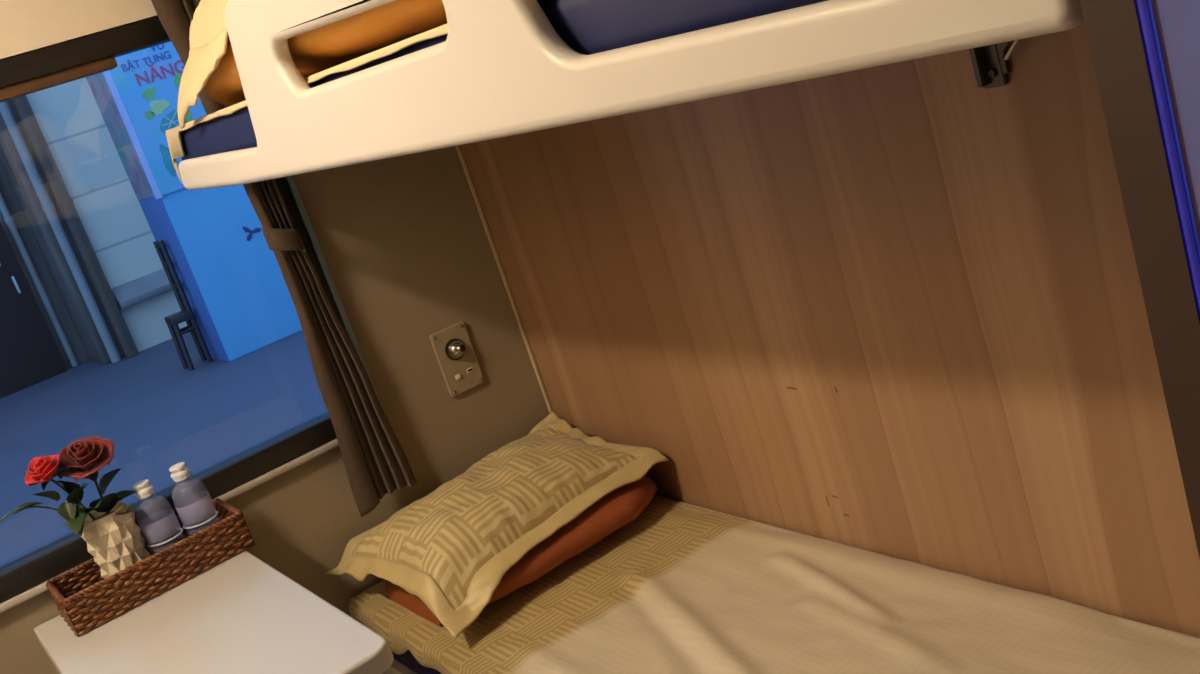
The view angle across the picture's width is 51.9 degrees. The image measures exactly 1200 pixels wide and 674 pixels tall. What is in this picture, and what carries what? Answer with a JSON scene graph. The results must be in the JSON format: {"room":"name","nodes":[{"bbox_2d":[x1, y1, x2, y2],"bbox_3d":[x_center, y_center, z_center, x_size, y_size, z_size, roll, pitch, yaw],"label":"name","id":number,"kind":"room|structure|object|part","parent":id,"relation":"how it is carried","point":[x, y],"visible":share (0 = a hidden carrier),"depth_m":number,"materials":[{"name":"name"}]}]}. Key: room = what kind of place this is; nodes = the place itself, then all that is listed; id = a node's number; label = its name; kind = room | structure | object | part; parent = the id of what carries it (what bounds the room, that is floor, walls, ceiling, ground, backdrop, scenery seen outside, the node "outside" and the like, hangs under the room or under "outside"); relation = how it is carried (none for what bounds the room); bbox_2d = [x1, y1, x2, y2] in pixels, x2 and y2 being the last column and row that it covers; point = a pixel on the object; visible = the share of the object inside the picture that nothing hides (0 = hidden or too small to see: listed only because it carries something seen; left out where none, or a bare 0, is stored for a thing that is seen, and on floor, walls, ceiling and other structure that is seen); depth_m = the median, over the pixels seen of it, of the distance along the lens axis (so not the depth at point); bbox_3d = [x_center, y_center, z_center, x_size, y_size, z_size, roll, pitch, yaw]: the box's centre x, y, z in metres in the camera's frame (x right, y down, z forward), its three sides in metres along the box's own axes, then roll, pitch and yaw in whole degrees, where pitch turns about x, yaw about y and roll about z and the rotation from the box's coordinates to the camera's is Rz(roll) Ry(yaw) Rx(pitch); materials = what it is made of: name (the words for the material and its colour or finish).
{"room":"train carriage","nodes":[
{"label":"train carriage","id":0,"kind":"room"},
{"bbox_2d":[0,146,549,673],"bbox_3d":[-1.050,0.021,2.202,1.980,2.350,0.060,-27,17,-29],"label":"wall","id":1,"kind":"structure","parent":0,"point":[404,243],"depth_m":2.57,"materials":[{"name":"beige laminate"}]},
{"bbox_2d":[0,0,157,59],"bbox_3d":[-1.300,-0.726,1.957,1.939,0.700,0.010,-27,17,-29],"label":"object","id":2,"kind":"structure","parent":1,"relation":"attached to","point":[25,25],"depth_m":2.18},
{"bbox_2d":[0,16,381,612],"bbox_3d":[-1.055,-0.009,2.184,1.179,0.903,0.073,-27,17,-29],"label":"window","id":3,"kind":"structure","parent":1,"relation":"in","point":[25,577],"depth_m":2.27,"materials":[{"name":"black metal"}]},
{"bbox_3d":[-0.910,0.404,2.268,1.160,0.014,0.019,-27,17,-29],"label":"sill","id":4,"kind":"part","parent":3,"relation":"part of","materials":[{"name":"plastic"}]},
{"bbox_2d":[430,321,483,396],"bbox_3d":[-0.299,0.048,2.634,0.088,0.145,0.034,-27,17,-29],"label":"reading lamp plate","id":5,"kind":"object","parent":1,"relation":"attached to","point":[452,346],"visible":1,"depth_m":2.64,"materials":[{"name":"metal"}]},
{"bbox_2d":[445,338,464,359],"bbox_3d":[-0.309,0.026,2.634,0.047,0.047,0.004,-27,17,-29],"label":"reading lamp","id":6,"kind":"object","parent":5,"relation":"attached to","point":[451,344],"depth_m":2.62,"materials":[{"name":"silver metal"}]},
{"bbox_2d":[455,145,552,412],"bbox_3d":[-0.226,-0.175,2.685,0.008,1.360,0.008,-27,17,-29],"label":"trim","id":7,"kind":"structure","parent":1,"relation":"attached to","point":[458,148],"depth_m":2.69,"materials":[{"name":"brown wood"}]},
{"bbox_3d":[-1.215,-0.551,2.003,1.320,0.028,0.040,-27,17,-29],"label":"rail","id":8,"kind":"object","parent":1,"relation":"attached to","visible":0},
{"bbox_2d":[151,0,416,517],"bbox_3d":[-0.623,-0.202,2.383,0.189,1.175,0.053,-30,18,-37],"label":"curtain","id":9,"kind":"object","parent":8,"relation":"hanging from","point":[376,464],"visible":0.75,"depth_m":2.44,"materials":[{"name":"brown fabric"}]},
{"bbox_2d":[460,22,1199,637],"bbox_3d":[0.263,-0.318,1.823,0.030,2.350,1.972,-27,17,-29],"label":"wall","id":10,"kind":"structure","parent":0,"point":[896,310],"depth_m":1.80,"materials":[{"name":"brown wood"}]},
{"bbox_2d":[178,0,1083,189],"bbox_3d":[-0.014,-0.384,1.545,0.619,0.417,1.801,-27,17,-29],"label":"upper berth","id":11,"kind":"object","parent":10,"relation":"attached to","point":[501,68],"visible":0.98,"depth_m":1.13,"materials":[{"name":"beige plastic"}]},
{"bbox_2d":[181,0,827,159],"bbox_3d":[-0.036,-0.403,1.588,0.574,0.076,1.857,-27,17,-29],"label":"mattress","id":12,"kind":"object","parent":11,"relation":"on","point":[588,27],"visible":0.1,"depth_m":1.05,"materials":[{"name":"blue fabric"}]},
{"bbox_2d":[165,24,447,183],"bbox_3d":[-0.050,-0.395,1.598,0.577,0.098,1.858,-27,17,-29],"label":"sheet","id":13,"kind":"object","parent":12,"relation":"on","point":[173,135],"visible":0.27,"depth_m":1.53,"materials":[{"name":"beige fabric"}]},
{"bbox_2d":[205,0,446,105],"bbox_3d":[-0.156,-0.493,1.660,0.533,0.114,1.205,-27,17,-29],"label":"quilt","id":14,"kind":"object","parent":13,"relation":"on","point":[328,46],"visible":0.34,"depth_m":1.55,"materials":[{"name":"orange fabric"}]},
{"bbox_2d":[177,0,228,128],"bbox_3d":[-0.433,-0.570,2.022,0.586,0.264,0.351,-26,16,-26],"label":"pillow","id":15,"kind":"object","parent":14,"relation":"on","point":[208,35],"visible":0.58,"depth_m":1.91,"materials":[{"name":"beige fabric"}]},
{"bbox_3d":[0.471,-0.359,1.393,0.007,0.089,0.060,-26,16,-27],"label":"stay rod","id":16,"kind":"part","parent":11,"relation":"part of","materials":[{"name":"silver metal"}]},
{"bbox_2d":[1080,0,1199,558],"bbox_3d":[0.503,-0.118,0.795,3.150,2.350,0.030,-27,17,-29],"label":"door frame","id":17,"kind":"structure","parent":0,"point":[1113,30],"depth_m":0.66,"materials":[{"name":"brown laminate"}]},
{"bbox_2d":[1135,0,1199,319],"bbox_3d":[0.779,-0.117,0.950,1.070,2.060,0.010,-27,17,-29],"label":"door","id":18,"kind":"structure","parent":17,"relation":"in","point":[1170,29],"depth_m":0.64,"materials":[{"name":"blue metal"}]},
{"bbox_3d":[0.554,0.956,1.587,3.150,0.050,2.920,-27,17,-29],"label":"floor","id":19,"kind":"structure","parent":0,"visible":0},
{"bbox_2d":[34,550,393,673],"bbox_3d":[-0.542,0.792,2.037,0.362,0.703,0.837,-27,17,-29],"label":"folding table","id":20,"kind":"object","parent":19,"relation":"on","point":[240,615],"visible":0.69,"depth_m":1.93,"materials":[{"name":"white plastic"}]},
{"bbox_2d":[46,498,254,636],"bbox_3d":[-0.808,0.408,2.224,0.335,0.073,0.163,-27,17,-29],"label":"wicker basket","id":21,"kind":"object","parent":20,"relation":"on","point":[202,548],"visible":0.9,"depth_m":2.17,"materials":[{"name":"wicker"}]},
{"bbox_2d":[81,501,153,589],"bbox_3d":[-0.854,0.379,2.194,0.096,0.156,0.096,-27,17,-29],"label":"flower pot","id":22,"kind":"object","parent":21,"relation":"in","point":[115,542],"visible":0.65,"depth_m":2.16,"materials":[{"name":"beige ceramic"}]},
{"bbox_2d":[25,455,95,520],"bbox_3d":[-0.932,0.283,2.129,0.075,0.169,0.062,-18,14,3],"label":"rose","id":23,"kind":"object","parent":22,"relation":"on","point":[43,469],"visible":0.98,"depth_m":2.11,"materials":[{"name":"red plant"}]},
{"bbox_2d":[0,481,101,535],"bbox_3d":[-0.935,0.318,2.101,0.185,0.117,0.086,-27,17,-29],"label":"leaves","id":24,"kind":"object","parent":23,"relation":"attached to","point":[74,516],"visible":0.99,"depth_m":2.12,"materials":[{"name":"green plant"}]},
{"bbox_3d":[-0.954,0.328,2.117,0.152,0.103,0.009,-28,17,-33],"label":"stem","id":25,"kind":"part","parent":24,"relation":"part of","materials":[{"name":"green plant"}]},
{"bbox_3d":[-0.913,0.292,2.148,0.047,0.133,0.005,-29,18,-35],"label":"stem","id":26,"kind":"part","parent":23,"relation":"part of","materials":[{"name":"green plant"}]},
{"bbox_2d":[57,436,137,514],"bbox_3d":[-0.879,0.256,2.167,0.109,0.167,0.091,-16,15,11],"label":"rose","id":27,"kind":"object","parent":22,"relation":"on","point":[82,455],"visible":0.98,"depth_m":2.15,"materials":[{"name":"red plant"}]},
{"bbox_3d":[-0.879,0.283,2.174,0.013,0.114,0.005,-19,14,0],"label":"stem","id":28,"kind":"part","parent":27,"relation":"part of","materials":[{"name":"green plant"}]},
{"bbox_2d":[132,479,182,547],"bbox_3d":[-0.796,0.341,2.229,0.067,0.174,0.067,-18,14,1],"label":"water bottle","id":29,"kind":"object","parent":21,"relation":"on","point":[160,525],"visible":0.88,"depth_m":2.21,"materials":[{"name":"clear plastic"}]},
{"bbox_2d":[169,462,217,528],"bbox_3d":[-0.742,0.313,2.263,0.067,0.174,0.067,-18,14,1],"label":"water bottle","id":30,"kind":"object","parent":21,"relation":"on","point":[195,508],"visible":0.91,"depth_m":2.24,"materials":[{"name":"clear plastic"}]},
{"bbox_2d":[383,659,416,673],"bbox_3d":[0.335,0.737,1.927,0.581,0.318,1.957,-27,17,-29],"label":"lower berth","id":31,"kind":"object","parent":19,"relation":"on","point":[396,667],"visible":0.02,"depth_m":2.48,"materials":[{"name":"beige plastic"}]},
{"bbox_2d":[392,650,441,673],"bbox_3d":[0.265,0.531,1.872,0.566,0.130,1.930,-27,17,-29],"label":"mattress","id":32,"kind":"object","parent":31,"relation":"on","point":[407,659],"visible":0.02,"depth_m":2.37,"materials":[{"name":"fabric"}]},
{"bbox_2d":[349,495,1199,673],"bbox_3d":[0.247,0.489,1.847,0.594,0.083,1.943,-27,17,-29],"label":"sheet","id":33,"kind":"object","parent":32,"relation":"on","point":[679,587],"visible":0.68,"depth_m":1.96,"materials":[{"name":"beige fabric"}]},
{"bbox_2d":[385,475,656,625],"bbox_3d":[-0.143,0.375,2.435,0.533,0.098,0.374,-27,17,-29],"label":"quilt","id":34,"kind":"object","parent":33,"relation":"on","point":[623,505],"visible":0.33,"depth_m":2.31,"materials":[{"name":"orange fabric"}]},
{"bbox_2d":[325,411,668,639],"bbox_3d":[-0.201,0.337,2.419,0.600,0.156,0.470,-27,17,-29],"label":"pillow","id":35,"kind":"object","parent":34,"relation":"on","point":[450,548],"visible":1,"depth_m":2.32,"materials":[{"name":"beige fabric"}]},
{"label":"outside","id":36,"kind":"structure","parent":0,"visible":0},
{"bbox_2d":[0,330,327,566],"bbox_3d":[-3.932,0.677,9.353,18.000,0.050,14.880,-27,17,-29],"label":"ground","id":37,"kind":"structure","parent":36,"point":[158,414],"depth_m":8.65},
{"bbox_2d":[0,162,89,368],"bbox_3d":[-8.565,-0.931,10.275,6.930,5.300,0.350,-27,17,-29],"label":"wall","id":38,"kind":"structure","parent":37,"relation":"on","point":[6,189],"depth_m":12.08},
{"bbox_2d":[0,223,67,397],"bbox_3d":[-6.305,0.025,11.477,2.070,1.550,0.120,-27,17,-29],"label":"door","id":39,"kind":"structure","parent":38,"relation":"in","point":[30,355],"depth_m":11.87,"materials":[{"name":"black metal"}]},
{"bbox_2d":[11,276,20,292],"bbox_3d":[-5.586,-0.500,11.800,0.024,0.170,0.006,-27,17,-29],"label":"door handle","id":40,"kind":"object","parent":39,"relation":"attached to","point":[12,277],"visible":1,"depth_m":11.80,"materials":[{"name":"plastic"}]},
{"bbox_2d":[0,192,78,366],"bbox_3d":[-5.961,-1.960,11.629,0.086,4.895,0.086,-27,17,-29],"label":"drainpipe","id":41,"kind":"object","parent":38,"relation":"attached to","point":[9,220],"visible":1,"depth_m":11.99,"materials":[{"name":"grey metal"}]},
{"bbox_2d":[0,99,124,363],"bbox_3d":[-5.645,-2.229,11.438,0.220,5.300,0.740,-27,17,-29],"label":"trim","id":42,"kind":"structure","parent":38,"relation":"attached to","point":[13,166],"depth_m":11.58,"materials":[{"name":"grey metal"}]},
{"bbox_2d":[0,101,121,362],"bbox_3d":[-5.322,-2.016,11.050,0.108,4.895,0.108,-27,17,-29],"label":"drainpipe","id":43,"kind":"object","parent":37,"relation":"on","point":[48,207],"visible":1,"depth_m":11.30,"materials":[{"name":"grey metal"}]},
{"bbox_2d":[26,77,186,351],"bbox_3d":[-3.433,-3.259,12.494,5.070,5.300,0.400,-27,17,-29],"label":"wall","id":44,"kind":"structure","parent":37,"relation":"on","point":[70,120],"depth_m":11.57,"materials":[{"name":"white tile"}]},
{"bbox_2d":[12,95,138,357],"bbox_3d":[-5.187,-2.072,11.087,0.140,4.895,0.140,-27,17,-29],"label":"drainpipe","id":45,"kind":"object","parent":44,"relation":"attached to","point":[64,201],"visible":1,"depth_m":11.32,"materials":[{"name":"grey metal"}]},
{"bbox_2d":[112,268,171,309],"bbox_3d":[-4.308,-0.471,11.746,0.600,0.216,0.125,-27,17,-29],"label":"wall shelf","id":46,"kind":"object","parent":44,"relation":"attached to","point":[134,292],"visible":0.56,"depth_m":11.71,"materials":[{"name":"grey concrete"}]},
{"bbox_2d":[153,240,212,370],"bbox_3d":[-3.438,-0.251,9.946,0.211,1.047,0.222,-27,17,-29],"label":"wooden chair","id":47,"kind":"object","parent":37,"relation":"on","point":[186,314],"visible":1,"depth_m":9.95,"materials":[{"name":"brown wood"}]},
{"bbox_3d":[-3.451,0.054,10.061,0.044,0.438,0.044,-15,15,14],"label":"leg","id":48,"kind":"part","parent":47,"relation":"part of","materials":[{"name":"brown wood"}]},
{"bbox_3d":[-3.402,-0.157,9.974,0.182,0.065,0.220,-27,17,-29],"label":"seat","id":49,"kind":"part","parent":47,"relation":"part of","materials":[{"name":"brown wood"}]},
{"bbox_3d":[-3.353,0.062,9.910,0.044,0.438,0.044,-15,15,14],"label":"leg","id":50,"kind":"part","parent":47,"relation":"part of","materials":[{"name":"brown wood"}]},
{"bbox_2d":[86,72,301,361],"bbox_3d":[-2.998,-2.408,10.030,2.208,4.700,0.720,-27,17,-29],"label":"booth","id":51,"kind":"object","parent":37,"relation":"on","point":[235,288],"visible":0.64,"depth_m":9.76,"materials":[{"name":"blue paint"}]},
{"bbox_2d":[86,72,154,199],"bbox_3d":[-4.041,-2.523,9.347,0.008,3.105,0.711,-27,17,-29],"label":"wall panel","id":52,"kind":"object","parent":51,"relation":"on","point":[98,85],"depth_m":9.66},
{"bbox_2d":[102,41,206,199],"bbox_3d":[-3.035,-2.792,9.533,2.045,2.925,0.038,-27,17,-29],"label":"advertising banner","id":53,"kind":"object","parent":51,"relation":"attached to","point":[144,85],"visible":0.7,"depth_m":9.35,"materials":[{"name":"blue"}]},
{"bbox_3d":[-3.349,-0.456,9.915,0.005,1.390,0.690,-27,17,-29],"label":"panel","id":54,"kind":"part","parent":51,"relation":"part of","materials":[{"name":"blue paint"}]},
{"bbox_2d":[243,227,260,240],"bbox_3d":[-2.766,-0.842,9.827,0.141,0.120,0.013,-27,17,-29],"label":"pinwheel","id":55,"kind":"object","parent":51,"relation":"attached to","point":[246,229],"visible":0.98,"depth_m":9.81,"materials":[{"name":"blue paint"}]}
]}

